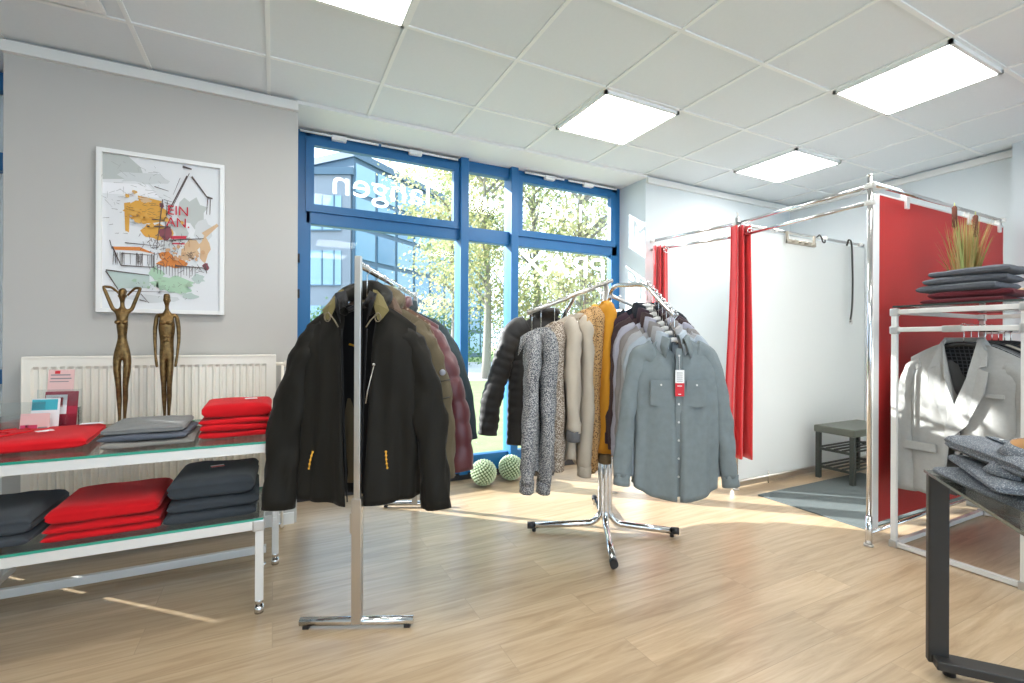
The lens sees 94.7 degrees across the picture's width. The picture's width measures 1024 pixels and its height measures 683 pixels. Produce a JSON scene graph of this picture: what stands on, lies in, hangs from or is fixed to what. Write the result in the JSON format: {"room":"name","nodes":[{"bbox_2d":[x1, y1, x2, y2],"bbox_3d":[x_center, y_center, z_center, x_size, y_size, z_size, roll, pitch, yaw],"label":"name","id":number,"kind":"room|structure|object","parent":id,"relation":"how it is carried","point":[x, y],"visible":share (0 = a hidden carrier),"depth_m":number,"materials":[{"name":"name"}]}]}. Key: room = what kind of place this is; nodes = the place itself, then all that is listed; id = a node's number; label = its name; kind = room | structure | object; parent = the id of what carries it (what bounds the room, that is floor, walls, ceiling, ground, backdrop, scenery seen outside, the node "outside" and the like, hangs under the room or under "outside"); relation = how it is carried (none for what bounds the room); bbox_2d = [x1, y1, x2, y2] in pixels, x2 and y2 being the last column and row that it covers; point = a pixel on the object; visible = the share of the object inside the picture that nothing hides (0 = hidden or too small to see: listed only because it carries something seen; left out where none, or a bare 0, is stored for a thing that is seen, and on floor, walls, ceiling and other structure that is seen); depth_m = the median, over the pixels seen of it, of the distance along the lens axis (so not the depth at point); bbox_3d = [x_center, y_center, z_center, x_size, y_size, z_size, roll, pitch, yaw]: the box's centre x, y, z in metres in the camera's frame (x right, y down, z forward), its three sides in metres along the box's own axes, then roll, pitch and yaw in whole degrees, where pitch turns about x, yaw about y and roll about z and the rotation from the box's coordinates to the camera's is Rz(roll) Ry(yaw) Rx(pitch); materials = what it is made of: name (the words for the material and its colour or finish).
{"room":"clothing store","nodes":[
{"label":"clothing store","id":0,"kind":"room"},
{"bbox_2d":[2,39,297,521],"bbox_3d":[-2.071,-0.193,2.897,1.355,2.670,0.480,0,0,-27],"label":"wall","id":1,"kind":"structure","parent":0,"point":[56,116],"depth_m":2.56,"materials":[{"name":"grey paint"}]},
{"bbox_2d":[0,72,2,494],"bbox_3d":[-3.654,-0.190,2.332,1.980,2.650,0.140,0,0,-27],"label":"window","id":2,"kind":"structure","parent":1,"relation":"in","point":[1,73],"depth_m":2.72,"materials":[{"name":"blue"}]},
{"bbox_2d":[95,146,224,314],"bbox_3d":[-1.960,-0.598,2.657,0.585,0.880,0.038,0,0,-27],"label":"framed poster","id":3,"kind":"object","parent":1,"relation":"attached to","point":[160,220],"visible":0.99,"depth_m":2.65,"materials":[{"name":"paper"}]},
{"bbox_2d":[297,100,647,188],"bbox_3d":[-0.162,-1.510,3.835,2.900,0.022,0.444,0,0,-27],"label":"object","id":4,"kind":"structure","parent":1,"relation":"attached to","point":[314,117],"depth_m":3.63,"materials":[{"name":"white paint"}]},
{"bbox_2d":[470,380,520,452],"bbox_3d":[2.696,1.251,11.282,75.000,0.100,8.700,0,0,-27],"label":"lawn","id":5,"kind":"structure","parent":0,"point":[483,443],"depth_m":6.04,"materials":[{"name":"green plant"}]},
{"bbox_2d":[474,179,606,317],"bbox_3d":[1.901,-3.204,13.443,5.865,8.837,4.858,0,0,42],"label":"tree","id":6,"kind":"object","parent":5,"relation":"on","point":[599,222],"visible":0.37,"depth_m":13.19,"materials":[{"name":"green plant"}]},
{"bbox_2d":[0,462,1023,682],"bbox_3d":[0.720,1.203,0.927,8.530,0.100,7.400,0,0,-27],"label":"floor","id":7,"kind":"structure","parent":0,"point":[751,587],"depth_m":2.09,"materials":[{"name":"brown wood"}]},
{"bbox_2d":[0,419,280,613],"bbox_3d":[-1.853,0.780,2.061,1.530,0.725,0.904,0,0,-27],"label":"display shelf","id":8,"kind":"object","parent":7,"relation":"on","point":[90,455],"visible":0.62,"depth_m":1.88,"materials":[{"name":"silver metal"}]},
{"bbox_2d":[0,519,50,547],"bbox_3d":[-1.984,0.715,1.800,0.344,0.044,0.403,0,0,-27],"label":"sweatshirt","id":9,"kind":"object","parent":8,"relation":"on","point":[22,538],"visible":0.29,"depth_m":1.70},
{"bbox_2d":[0,489,68,535],"bbox_3d":[-1.978,0.661,1.803,0.335,0.079,0.393,0,0,-28],"label":"sweatshirt","id":10,"kind":"object","parent":9,"relation":"on","point":[21,512],"visible":0.98,"depth_m":1.79,"materials":[{"name":"fabric"}]},
{"bbox_2d":[0,389,80,429],"bbox_3d":[-2.093,0.317,2.075,0.300,0.200,0.130,0,0,-19],"label":"stand","id":11,"kind":"object","parent":8,"relation":"on","point":[79,408],"visible":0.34,"depth_m":2.12,"materials":[{"name":"plastic"}]},
{"bbox_2d":[47,369,74,391],"bbox_3d":[-2.060,0.263,2.149,0.095,0.268,0.041,0,0,-19],"label":"leaflet","id":12,"kind":"object","parent":11,"relation":"in","point":[58,380],"visible":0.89,"depth_m":2.16,"materials":[{"name":"pink"}]},
{"bbox_2d":[45,391,78,425],"bbox_3d":[-2.047,0.319,2.141,0.120,0.184,0.029,0,0,-19],"label":"leaflet","id":13,"kind":"object","parent":11,"relation":"in","point":[69,399],"visible":0.57,"depth_m":2.15,"materials":[{"name":"red"}]},
{"bbox_2d":[0,422,105,453],"bbox_3d":[-1.995,0.387,1.883,0.521,0.061,0.426,0,0,-33],"label":"hoodie","id":14,"kind":"object","parent":8,"relation":"on","point":[14,440],"visible":0.98,"depth_m":1.84,"materials":[{"name":"red fabric"}]},
{"bbox_2d":[40,501,170,542],"bbox_3d":[-1.632,0.721,1.949,0.354,0.035,0.387,0,0,-28],"label":"pullover","id":15,"kind":"object","parent":8,"relation":"on","point":[50,538],"visible":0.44,"depth_m":1.78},
{"bbox_2d":[42,494,171,533],"bbox_3d":[-1.630,0.692,1.950,0.346,0.036,0.378,0,0,-27],"label":"pullover","id":16,"kind":"object","parent":15,"relation":"on","point":[153,515],"visible":0.5,"depth_m":1.80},
{"bbox_2d":[44,477,172,523],"bbox_3d":[-1.633,0.646,1.948,0.343,0.065,0.374,0,0,-28],"label":"pullover","id":17,"kind":"object","parent":16,"relation":"on","point":[99,501],"visible":1,"depth_m":1.85,"materials":[{"name":"fabric"}]},
{"bbox_2d":[102,285,141,427],"bbox_3d":[-1.893,0.074,2.293,0.170,0.687,0.110,0,0,-27],"label":"statue","id":18,"kind":"object","parent":8,"relation":"on","point":[122,352],"visible":0.92,"depth_m":2.28,"materials":[{"name":"brown metal"}]},
{"bbox_2d":[100,426,200,449],"bbox_3d":[-1.516,0.403,2.013,0.299,0.032,0.344,0,0,-29],"label":"sweater","id":19,"kind":"object","parent":8,"relation":"on","point":[193,434],"visible":0.42,"depth_m":1.88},
{"bbox_2d":[96,421,198,442],"bbox_3d":[-1.526,0.377,2.008,0.287,0.031,0.336,0,0,-26],"label":"sweater","id":20,"kind":"object","parent":19,"relation":"on","point":[181,433],"visible":0.56,"depth_m":1.87,"materials":[{"name":"fabric"}]},
{"bbox_2d":[100,415,193,434],"bbox_3d":[-1.533,0.351,2.010,0.271,0.034,0.322,0,0,-28],"label":"sweater","id":21,"kind":"object","parent":20,"relation":"on","point":[150,424],"visible":1,"depth_m":1.92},
{"bbox_2d":[153,294,180,415],"bbox_3d":[-1.735,0.089,2.373,0.170,0.658,0.110,0,0,-27],"label":"statue","id":22,"kind":"object","parent":8,"relation":"on","point":[166,326],"visible":0.91,"depth_m":2.36,"materials":[{"name":"brown metal"}]},
{"bbox_2d":[163,501,256,524],"bbox_3d":[-1.322,0.714,2.112,0.328,0.052,0.408,0,0,-27],"label":"sweatshirt","id":23,"kind":"object","parent":8,"relation":"on","point":[243,509],"visible":0.44,"depth_m":1.94,"materials":[{"name":"grey fabric"}]},
{"bbox_2d":[167,474,258,512],"bbox_3d":[-1.316,0.669,2.116,0.325,0.052,0.396,0,0,-28],"label":"sweatshirt","id":24,"kind":"object","parent":23,"relation":"on","point":[210,502],"visible":0.46,"depth_m":1.95,"materials":[{"name":"grey fabric"}]},
{"bbox_2d":[167,458,258,499],"bbox_3d":[-1.319,0.601,2.113,0.315,0.092,0.383,0,0,-26],"label":"sweatshirt","id":25,"kind":"object","parent":24,"relation":"on","point":[219,477],"visible":1,"depth_m":1.99,"materials":[{"name":"grey fabric"}]},
{"bbox_2d":[198,428,265,438],"bbox_3d":[-1.279,0.404,2.200,0.279,0.032,0.324,0,0,-28],"label":"pullover","id":26,"kind":"object","parent":8,"relation":"on","point":[260,431],"visible":0.44,"depth_m":2.06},
{"bbox_2d":[200,421,267,431],"bbox_3d":[-1.276,0.373,2.202,0.272,0.036,0.328,0,0,-27],"label":"pullover","id":27,"kind":"object","parent":26,"relation":"on","point":[250,425],"visible":0.39,"depth_m":2.06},
{"bbox_2d":[198,412,270,424],"bbox_3d":[-1.278,0.346,2.200,0.270,0.032,0.315,0,0,-26],"label":"pullover","id":28,"kind":"object","parent":27,"relation":"on","point":[258,418],"visible":0.42,"depth_m":2.07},
{"bbox_2d":[202,396,271,417],"bbox_3d":[-1.274,0.299,2.203,0.275,0.071,0.304,0,0,-28],"label":"pullover","id":29,"kind":"object","parent":28,"relation":"on","point":[262,405],"visible":1,"depth_m":2.09,"materials":[{"name":"red"}]},
{"bbox_2d":[20,354,286,527],"bbox_3d":[-1.899,0.613,2.628,1.184,1.073,0.133,0,0,-27],"label":"radiator","id":30,"kind":"object","parent":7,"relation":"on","point":[197,379],"visible":0.43,"depth_m":2.53,"materials":[{"name":"white metal"}]},
{"bbox_2d":[21,354,275,358],"bbox_3d":[-1.922,0.082,2.599,1.113,0.012,0.103,0,0,-27],"label":"grille","id":31,"kind":"object","parent":30,"relation":"attached to","point":[247,356],"depth_m":2.60,"materials":[{"name":"white metal"}]},
{"bbox_2d":[299,256,420,629],"bbox_3d":[-0.645,0.402,2.587,0.450,1.490,1.418,0,0,-2],"label":"clothes rack","id":32,"kind":"object","parent":7,"relation":"on","point":[356,515],"visible":0.81,"depth_m":1.89,"materials":[{"name":"silver metal"}]},
{"bbox_2d":[261,280,450,510],"bbox_3d":[-0.643,0.213,2.026,0.781,0.981,0.289,0,0,-2],"label":"jacket","id":33,"kind":"object","parent":32,"relation":"hanging from","point":[405,416],"visible":0.98,"depth_m":1.96,"materials":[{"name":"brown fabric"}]},
{"bbox_2d":[332,280,392,315],"bbox_3d":[-0.645,-0.190,2.054,0.250,0.176,0.233,0,0,-2],"label":"collar","id":34,"kind":"object","parent":33,"relation":"attached to","point":[381,295],"depth_m":2.00,"materials":[{"name":"fabric"}]},
{"bbox_3d":[-0.640,-0.202,2.497,0.320,0.252,0.018,0,0,-2],"label":"clothes hanger","id":35,"kind":"object","parent":32,"relation":"hanging from","visible":0},
{"bbox_2d":[405,296,473,472],"bbox_3d":[-0.645,0.217,2.491,0.890,0.922,0.212,0,0,-2],"label":"puffer jacket","id":36,"kind":"object","parent":35,"relation":"hanging from","point":[463,459],"visible":0.06,"depth_m":2.43,"materials":[{"name":"red fabric"}]},
{"bbox_3d":[-0.647,-0.202,2.697,0.320,0.252,0.018,0,0,-2],"label":"clothes hanger","id":37,"kind":"object","parent":32,"relation":"hanging from","visible":0},
{"bbox_2d":[409,300,477,439],"bbox_3d":[-0.649,0.162,2.693,0.910,0.801,0.187,0,0,-2],"label":"jacket","id":38,"kind":"object","parent":37,"relation":"hanging from","point":[453,345],"visible":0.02,"depth_m":2.65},
{"label":"clothes hanger","id":39,"kind":"object","parent":32,"relation":"hanging from","visible":0},
{"bbox_2d":[345,285,455,482],"bbox_3d":[-0.638,0.175,2.209,0.759,0.906,0.265,0,0,-2],"label":"parka","id":40,"kind":"object","parent":39,"relation":"hanging from","point":[398,300],"visible":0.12,"depth_m":2.15,"materials":[{"name":"beige fabric"}]},
{"bbox_2d":[362,285,404,307],"bbox_3d":[-0.629,-0.190,2.225,0.250,0.176,0.233,0,0,-2],"label":"hood","id":41,"kind":"object","parent":40,"relation":"attached to","point":[398,300],"depth_m":2.20,"materials":[{"name":"beige fabric"}]},
{"bbox_2d":[525,279,678,568],"bbox_3d":[0.577,0.384,2.859,0.888,1.537,0.967,0,0,26],"label":"rack","id":42,"kind":"object","parent":7,"relation":"on","point":[603,502],"visible":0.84,"depth_m":2.82,"materials":[{"name":"silver metal"}]},
{"bbox_2d":[592,300,616,464],"bbox_3d":[0.534,0.218,2.849,0.138,0.915,0.565,0,0,-1],"label":"cardigan","id":43,"kind":"object","parent":42,"relation":"hanging from","point":[608,308],"visible":0.3,"depth_m":2.58,"materials":[{"name":"fabric"}]},
{"bbox_2d":[649,289,657,316],"bbox_3d":[0.777,-0.176,2.566,0.240,0.219,0.018,0,0,3],"label":"clothes hanger","id":44,"kind":"object","parent":42,"relation":"hanging from","point":[654,313],"visible":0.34,"depth_m":2.56,"materials":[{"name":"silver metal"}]},
{"bbox_2d":[606,312,693,449],"bbox_3d":[0.772,0.216,2.563,0.517,0.768,0.152,0,0,3],"label":"shirt","id":45,"kind":"object","parent":44,"relation":"hanging from","point":[617,327],"visible":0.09,"depth_m":2.55,"materials":[{"name":"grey fabric"}]},
{"bbox_2d":[654,293,661,320],"bbox_3d":[0.788,-0.150,2.537,0.240,0.219,0.018,0,0,3],"label":"clothes hanger","id":46,"kind":"object","parent":42,"relation":"hanging from","point":[658,318],"visible":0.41,"depth_m":2.53,"materials":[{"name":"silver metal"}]},
{"bbox_2d":[611,316,694,455],"bbox_3d":[0.786,0.247,2.534,0.512,0.778,0.152,0,0,3],"label":"shirt","id":47,"kind":"object","parent":46,"relation":"hanging from","point":[626,328],"visible":0.09,"depth_m":2.53,"materials":[{"name":"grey fabric"}]},
{"bbox_2d":[657,298,665,325],"bbox_3d":[0.799,-0.124,2.508,0.240,0.219,0.018,0,0,3],"label":"clothes hanger","id":48,"kind":"object","parent":42,"relation":"hanging from","point":[662,322],"visible":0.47,"depth_m":2.50,"materials":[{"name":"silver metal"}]},
{"bbox_2d":[614,320,700,436],"bbox_3d":[0.798,0.278,2.505,0.511,0.788,0.152,0,0,3],"label":"shirt","id":49,"kind":"object","parent":48,"relation":"hanging from","point":[626,335],"visible":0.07,"depth_m":2.50,"materials":[{"name":"beige fabric"}]},
{"bbox_2d":[651,307,673,341],"bbox_3d":[0.822,-0.072,2.450,0.240,0.219,0.018,0,0,3],"label":"clothes hanger","id":50,"kind":"object","parent":42,"relation":"hanging from","point":[670,332],"visible":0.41,"depth_m":2.44,"materials":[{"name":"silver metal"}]},
{"bbox_2d":[623,329,720,476],"bbox_3d":[0.821,0.340,2.447,0.512,0.808,0.152,0,0,3],"label":"shirt","id":51,"kind":"object","parent":50,"relation":"hanging from","point":[659,334],"visible":0.12,"depth_m":2.43,"materials":[{"name":"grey fabric"}]},
{"bbox_2d":[661,302,669,330],"bbox_3d":[0.810,-0.098,2.479,0.240,0.219,0.018,0,0,3],"label":"clothes hanger","id":52,"kind":"object","parent":42,"relation":"hanging from","point":[666,327],"visible":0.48,"depth_m":2.47,"materials":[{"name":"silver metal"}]},
{"bbox_2d":[618,325,697,418],"bbox_3d":[0.807,0.309,2.476,0.514,0.798,0.153,0,0,3],"label":"shirt","id":53,"kind":"object","parent":52,"relation":"hanging from","point":[634,336],"visible":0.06,"depth_m":2.47,"materials":[{"name":"grey fabric"}]},
{"bbox_2d":[671,311,677,341],"bbox_3d":[0.833,-0.042,2.421,0.260,0.227,0.018,0,0,3],"label":"clothes hanger","id":54,"kind":"object","parent":42,"relation":"hanging from","point":[673,339],"visible":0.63,"depth_m":2.42,"materials":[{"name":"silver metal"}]},
{"bbox_2d":[613,334,739,502],"bbox_3d":[0.830,0.379,2.417,0.629,0.833,0.186,0,0,3],"label":"shirt","id":55,"kind":"object","parent":54,"relation":"hanging from","point":[678,420],"visible":0.96,"depth_m":2.36,"materials":[{"name":"grey fabric"}]},
{"label":"clothes hanger","id":56,"kind":"object","parent":42,"relation":"hanging from","visible":0},
{"bbox_2d":[478,307,560,445],"bbox_3d":[0.204,0.231,3.227,0.878,0.923,0.172,0,0,-12],"label":"puffer jacket","id":57,"kind":"object","parent":56,"relation":"hanging from","point":[507,365],"visible":0.29,"depth_m":3.13,"materials":[{"name":"black fabric"}]},
{"bbox_3d":[0.163,-0.101,2.659,0.018,0.237,0.260,0,0,-1],"label":"clothes hanger","id":58,"kind":"object","parent":42,"relation":"hanging from","visible":0},
{"bbox_2d":[525,327,558,495],"bbox_3d":[0.158,0.355,2.664,0.152,0.869,0.589,0,0,-9],"label":"blouse","id":59,"kind":"object","parent":58,"relation":"hanging from","point":[550,352],"visible":0.49,"depth_m":2.42,"materials":[{"name":"fabric"}]},
{"bbox_3d":[0.315,-0.163,2.736,0.018,0.237,0.260,0,0,-1],"label":"clothes hanger","id":60,"kind":"object","parent":42,"relation":"hanging from","visible":0},
{"bbox_2d":[558,316,581,463],"bbox_3d":[0.303,0.277,2.723,0.166,0.838,0.600,0,0,-1],"label":"blouse","id":61,"kind":"object","parent":60,"relation":"hanging from","point":[573,350],"visible":0.58,"depth_m":2.46,"materials":[{"name":"beige fabric"}]},
{"bbox_3d":[0.369,-0.185,2.763,0.018,0.237,0.260,0,0,-1],"label":"clothes hanger","id":62,"kind":"object","parent":42,"relation":"hanging from","visible":0},
{"bbox_2d":[565,313,594,477],"bbox_3d":[0.360,0.283,2.769,0.157,0.895,0.544,0,0,-16],"label":"blouse","id":63,"kind":"object","parent":62,"relation":"hanging from","point":[587,406],"visible":0.31,"depth_m":2.52,"materials":[{"name":"beige fabric"}]},
{"bbox_3d":[0.472,-0.227,2.815,0.018,0.237,0.260,0,0,-1],"label":"clothes hanger","id":64,"kind":"object","parent":42,"relation":"hanging from","visible":0},
{"bbox_2d":[586,306,604,470],"bbox_3d":[0.467,0.251,2.822,0.152,0.915,0.542,0,0,1],"label":"blouse","id":65,"kind":"object","parent":64,"relation":"hanging from","point":[598,314],"visible":0.32,"depth_m":2.57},
{"bbox_3d":[0.111,-0.080,2.633,0.018,0.237,0.260,0,0,-1],"label":"clothes hanger","id":66,"kind":"object","parent":42,"relation":"hanging from","visible":0},
{"bbox_2d":[518,331,542,495],"bbox_3d":[0.107,0.355,2.639,0.152,0.827,0.616,0,0,1],"label":"blouse","id":67,"kind":"object","parent":66,"relation":"hanging from","point":[532,341],"visible":0.98,"depth_m":2.38,"materials":[{"name":"fabric"}]},
{"bbox_3d":[0.244,-0.134,2.700,0.018,0.237,0.260,0,0,-1],"label":"clothes hanger","id":68,"kind":"object","parent":42,"relation":"hanging from","visible":0},
{"bbox_2d":[545,321,566,472],"bbox_3d":[0.240,0.287,2.707,0.153,0.799,0.558,0,0,3],"label":"blouse","id":69,"kind":"object","parent":68,"relation":"hanging from","point":[557,327],"visible":0.41,"depth_m":2.46,"materials":[{"name":"fabric"}]},
{"bbox_2d":[650,174,1006,547],"bbox_3d":[2.553,0.079,3.947,2.141,2.162,1.848,0,0,-27],"label":"frame","id":70,"kind":"object","parent":7,"relation":"on","point":[871,184],"visible":0.77,"depth_m":2.88,"materials":[{"name":"silver metal"}]},
{"bbox_2d":[652,245,668,301],"bbox_3d":[1.328,0.020,4.221,0.197,1.750,0.109,0,0,-7],"label":"curtain","id":71,"kind":"object","parent":70,"relation":"hanging from","point":[660,257],"visible":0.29,"depth_m":4.22,"materials":[{"name":"red fabric"}]},
{"bbox_2d":[725,225,752,459],"bbox_3d":[1.759,0.004,3.623,0.229,1.785,0.110,0,0,-5],"label":"curtain","id":72,"kind":"object","parent":70,"relation":"hanging from","point":[739,360],"visible":0.92,"depth_m":3.61,"materials":[{"name":"red fabric"}]},
{"bbox_2d":[738,230,864,479],"bbox_3d":[2.575,0.103,4.160,1.870,2.015,0.018,0,0,-27],"label":"wall","id":73,"kind":"structure","parent":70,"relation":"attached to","point":[808,358],"depth_m":4.13,"materials":[{"name":"white"}]},
{"bbox_2d":[872,193,1003,529],"bbox_3d":[2.926,0.097,3.194,1.815,2.030,0.044,0,0,-27],"label":"partition panel","id":74,"kind":"object","parent":70,"relation":"hanging from","point":[906,235],"visible":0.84,"depth_m":2.92,"materials":[{"name":"red"}]},
{"bbox_2d":[758,472,963,529],"bbox_3d":[2.621,1.156,3.529,1.370,0.008,0.730,0,0,-27],"label":"floor mat","id":75,"kind":"object","parent":7,"relation":"on","point":[833,498],"visible":0.56,"depth_m":3.45,"materials":[{"name":"carpet"}]},
{"bbox_2d":[814,419,865,485],"bbox_3d":[2.926,0.930,4.024,0.640,0.445,0.320,0,0,-27],"label":"bench","id":76,"kind":"object","parent":75,"relation":"on","point":[853,429],"visible":0.62,"depth_m":3.95,"materials":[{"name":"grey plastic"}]},
{"bbox_2d":[889,299,1023,590],"bbox_3d":[2.777,0.484,2.688,1.153,1.366,0.558,0,0,-27],"label":"display rack","id":77,"kind":"object","parent":7,"relation":"on","point":[1010,305],"visible":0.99,"depth_m":2.64,"materials":[{"name":"silver metal"}]},
{"bbox_2d":[892,299,1023,313],"bbox_3d":[2.780,-0.194,2.688,1.125,0.010,0.540,0,0,-27],"label":"glass shelf","id":78,"kind":"object","parent":77,"relation":"attached to","point":[1008,302],"depth_m":2.50,"materials":[{"name":"grey"}]},
{"bbox_2d":[944,323,975,348],"bbox_3d":[2.380,0.000,2.486,0.018,0.192,0.380,0,0,-27],"label":"clothes hanger","id":79,"kind":"object","parent":77,"relation":"hanging from","point":[957,344],"visible":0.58,"depth_m":2.49,"materials":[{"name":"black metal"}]},
{"bbox_2d":[898,337,1020,507],"bbox_3d":[2.372,0.409,2.476,0.205,0.861,0.606,0,0,-27],"label":"blazer","id":80,"kind":"object","parent":79,"relation":"hanging from","point":[988,402],"visible":0.64,"depth_m":2.49,"materials":[{"name":"grey fabric"}]},
{"bbox_2d":[936,203,996,270],"bbox_3d":[2.639,-0.509,2.759,0.278,0.620,0.243,0,0,3],"label":"dried grass","id":81,"kind":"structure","parent":77,"relation":"on","point":[966,256],"depth_m":2.74,"materials":[{"name":"green"}]},
{"bbox_2d":[920,295,1023,303],"bbox_3d":[2.434,-0.217,2.502,0.272,0.034,0.336,0,0,-27],"label":"trousers","id":82,"kind":"object","parent":77,"relation":"on","point":[1002,297],"visible":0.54,"depth_m":2.41,"materials":[{"name":"fabric"}]},
{"bbox_2d":[927,288,1023,298],"bbox_3d":[2.454,-0.248,2.487,0.272,0.042,0.335,0,0,-30],"label":"trousers","id":83,"kind":"object","parent":82,"relation":"on","point":[1014,292],"visible":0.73,"depth_m":2.39,"materials":[{"name":"fabric"}]},
{"bbox_2d":[915,281,1020,293],"bbox_3d":[2.426,-0.285,2.520,0.270,0.043,0.333,0,0,-24],"label":"trousers","id":84,"kind":"object","parent":83,"relation":"on","point":[979,285],"visible":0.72,"depth_m":2.42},
{"bbox_2d":[922,273,1023,285],"bbox_3d":[2.444,-0.322,2.507,0.273,0.042,0.332,0,0,-30],"label":"trousers","id":85,"kind":"object","parent":84,"relation":"on","point":[1000,277],"visible":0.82,"depth_m":2.40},
{"bbox_2d":[928,264,1023,277],"bbox_3d":[2.458,-0.362,2.480,0.272,0.040,0.337,0,0,-22],"label":"trousers","id":86,"kind":"object","parent":85,"relation":"on","point":[999,268],"visible":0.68,"depth_m":2.38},
{"bbox_2d":[924,469,1023,682],"bbox_3d":[1.810,0.807,1.002,1.180,0.700,0.970,0,0,24],"label":"glass table","id":87,"kind":"object","parent":7,"relation":"on","point":[938,487],"visible":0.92,"depth_m":1.63,"materials":[{"name":"grey"}]},
{"bbox_2d":[933,467,1023,512],"bbox_3d":[1.496,0.415,1.395,0.229,0.081,0.421,0,0,16],"label":"shirt","id":88,"kind":"object","parent":87,"relation":"on","point":[957,475],"visible":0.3,"depth_m":1.42,"materials":[{"name":"grey fabric"}]},
{"bbox_2d":[948,455,1023,495],"bbox_3d":[1.483,0.368,1.378,0.229,0.083,0.421,0,0,30],"label":"shirt","id":89,"kind":"object","parent":88,"relation":"on","point":[991,474],"visible":0.6,"depth_m":1.31,"materials":[{"name":"grey fabric"}]},
{"bbox_2d":[944,435,1023,477],"bbox_3d":[1.498,0.317,1.373,0.226,0.089,0.424,0,0,21],"label":"shirt","id":90,"kind":"object","parent":89,"relation":"on","point":[1009,454],"visible":0.99,"depth_m":1.38,"materials":[{"name":"grey fabric"}]},
{"bbox_2d":[0,0,1023,205],"bbox_3d":[0.819,-1.567,0.864,8.630,0.100,7.210,0,0,-27],"label":"ceiling","id":91,"kind":"structure","parent":0,"point":[597,41],"depth_m":2.57,"materials":[{"name":"tile"}]},
{"bbox_2d":[310,0,414,28],"bbox_3d":[-0.659,-1.507,1.871,0.600,0.024,0.560,0,0,-27],"label":"recessed light","id":92,"kind":"object","parent":91,"relation":"in","point":[396,13],"visible":1,"depth_m":2.12,"materials":[{"name":"white"}]},
{"bbox_2d":[0,0,1023,202],"bbox_3d":[0.849,-1.514,0.471,8.330,0.010,6.480,0,0,-27],"label":"grid","id":93,"kind":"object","parent":91,"relation":"attached to","point":[901,3],"depth_m":2.60,"materials":[{"name":"white"}]},
{"bbox_2d":[556,89,678,145],"bbox_3d":[0.703,-1.501,3.210,0.600,0.024,0.560,0,0,-27],"label":"recessed light","id":94,"kind":"object","parent":91,"relation":"in","point":[612,117],"visible":1,"depth_m":3.16,"materials":[{"name":"white"}]},
{"bbox_2d":[734,147,840,182],"bbox_3d":[2.345,-1.495,4.040,0.600,0.024,0.560,0,0,-27],"label":"recessed light","id":95,"kind":"object","parent":91,"relation":"in","point":[796,162],"visible":1,"depth_m":4.00,"materials":[{"name":"white"}]},
{"bbox_2d":[833,38,1003,115],"bbox_3d":[2.322,-1.495,2.723,0.600,0.024,0.560,0,0,-27],"label":"recessed light","id":96,"kind":"object","parent":91,"relation":"in","point":[949,66],"visible":1,"depth_m":2.67,"materials":[{"name":"white"}]},
{"bbox_2d":[619,176,789,377],"bbox_3d":[2.139,-0.176,5.036,2.300,2.670,0.460,0,0,-27],"label":"wall","id":97,"kind":"structure","parent":0,"point":[698,274],"depth_m":4.58,"materials":[{"name":"white paint"}]},
{"bbox_2d":[297,129,619,501],"bbox_3d":[-0.245,-0.186,3.999,2.890,2.670,0.160,0,0,-27],"label":"window","id":98,"kind":"structure","parent":97,"relation":"in","point":[513,237],"depth_m":3.85,"materials":[{"name":"blue"}]},
{"bbox_2d":[0,38,1011,211],"bbox_3d":[0.670,-1.470,3.019,6.350,0.055,1.810,0,0,-27],"label":"trim","id":99,"kind":"structure","parent":97,"relation":"attached to","point":[6,46],"depth_m":2.78,"materials":[{"name":"white"}]},
{"bbox_2d":[790,149,1011,454],"bbox_3d":[3.507,-0.171,4.657,0.200,2.670,2.170,0,0,-27],"label":"wall","id":100,"kind":"structure","parent":0,"point":[985,188],"depth_m":4.09,"materials":[{"name":"white paint"}]},
{"bbox_2d":[1012,141,1023,340],"bbox_3d":[5.000,-0.165,1.569,0.320,2.670,4.690,0,0,-27],"label":"wall","id":101,"kind":"structure","parent":0,"point":[1017,148],"depth_m":3.56,"materials":[{"name":"white paint"}]},
{"label":"outside","id":102,"kind":"structure","parent":0,"visible":0},
{"bbox_2d":[310,167,353,321],"bbox_3d":[-14.983,-3.735,28.473,14.254,9.850,10.150,0,0,0],"label":"office building","id":103,"kind":"structure","parent":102,"point":[330,272],"depth_m":23.49,"materials":[{"name":"blue glass"}]},
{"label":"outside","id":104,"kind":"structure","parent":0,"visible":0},
{"bbox_2d":[468,362,491,380],"bbox_3d":[-1.927,1.227,20.430,75.000,0.110,11.800,0,0,-27],"label":"road","id":105,"kind":"structure","parent":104,"point":[474,371],"depth_m":18.47,"materials":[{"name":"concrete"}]},
{"bbox_2d":[376,161,503,338],"bbox_3d":[-2.317,-3.183,17.143,4.442,8.762,4.216,0,0,1],"label":"tree","id":106,"kind":"object","parent":105,"relation":"on","point":[438,212],"visible":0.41,"depth_m":16.46,"materials":[{"name":"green plant"}]},
{"bbox_2d":[405,166,537,378],"bbox_3d":[-1.202,-3.756,15.269,5.008,9.915,4.739,0,0,-11],"label":"tree","id":107,"kind":"object","parent":105,"relation":"on","point":[486,281],"visible":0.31,"depth_m":14.87,"materials":[{"name":"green plant"}]},
{"bbox_2d":[449,176,606,331],"bbox_3d":[1.148,-4.139,15.919,6.356,10.699,5.791,0,0,-13],"label":"tree","id":108,"kind":"object","parent":105,"relation":"on","point":[537,299],"visible":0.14,"depth_m":15.57,"materials":[{"name":"green plant"}]},
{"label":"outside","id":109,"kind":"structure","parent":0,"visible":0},
{"bbox_2d":[468,347,495,361],"bbox_3d":[-12.556,1.180,58.084,150.000,0.120,65.000,0,0,-27],"label":"verge","id":110,"kind":"structure","parent":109,"point":[493,350],"depth_m":34.20,"materials":[{"name":"green plant"}]},
{"bbox_2d":[314,152,492,357],"bbox_3d":[-8.810,-4.160,32.003,9.150,10.750,14.802,0,0,25],"label":"office building","id":111,"kind":"structure","parent":110,"relation":"on","point":[376,250],"depth_m":25.97,"materials":[{"name":"blue"}]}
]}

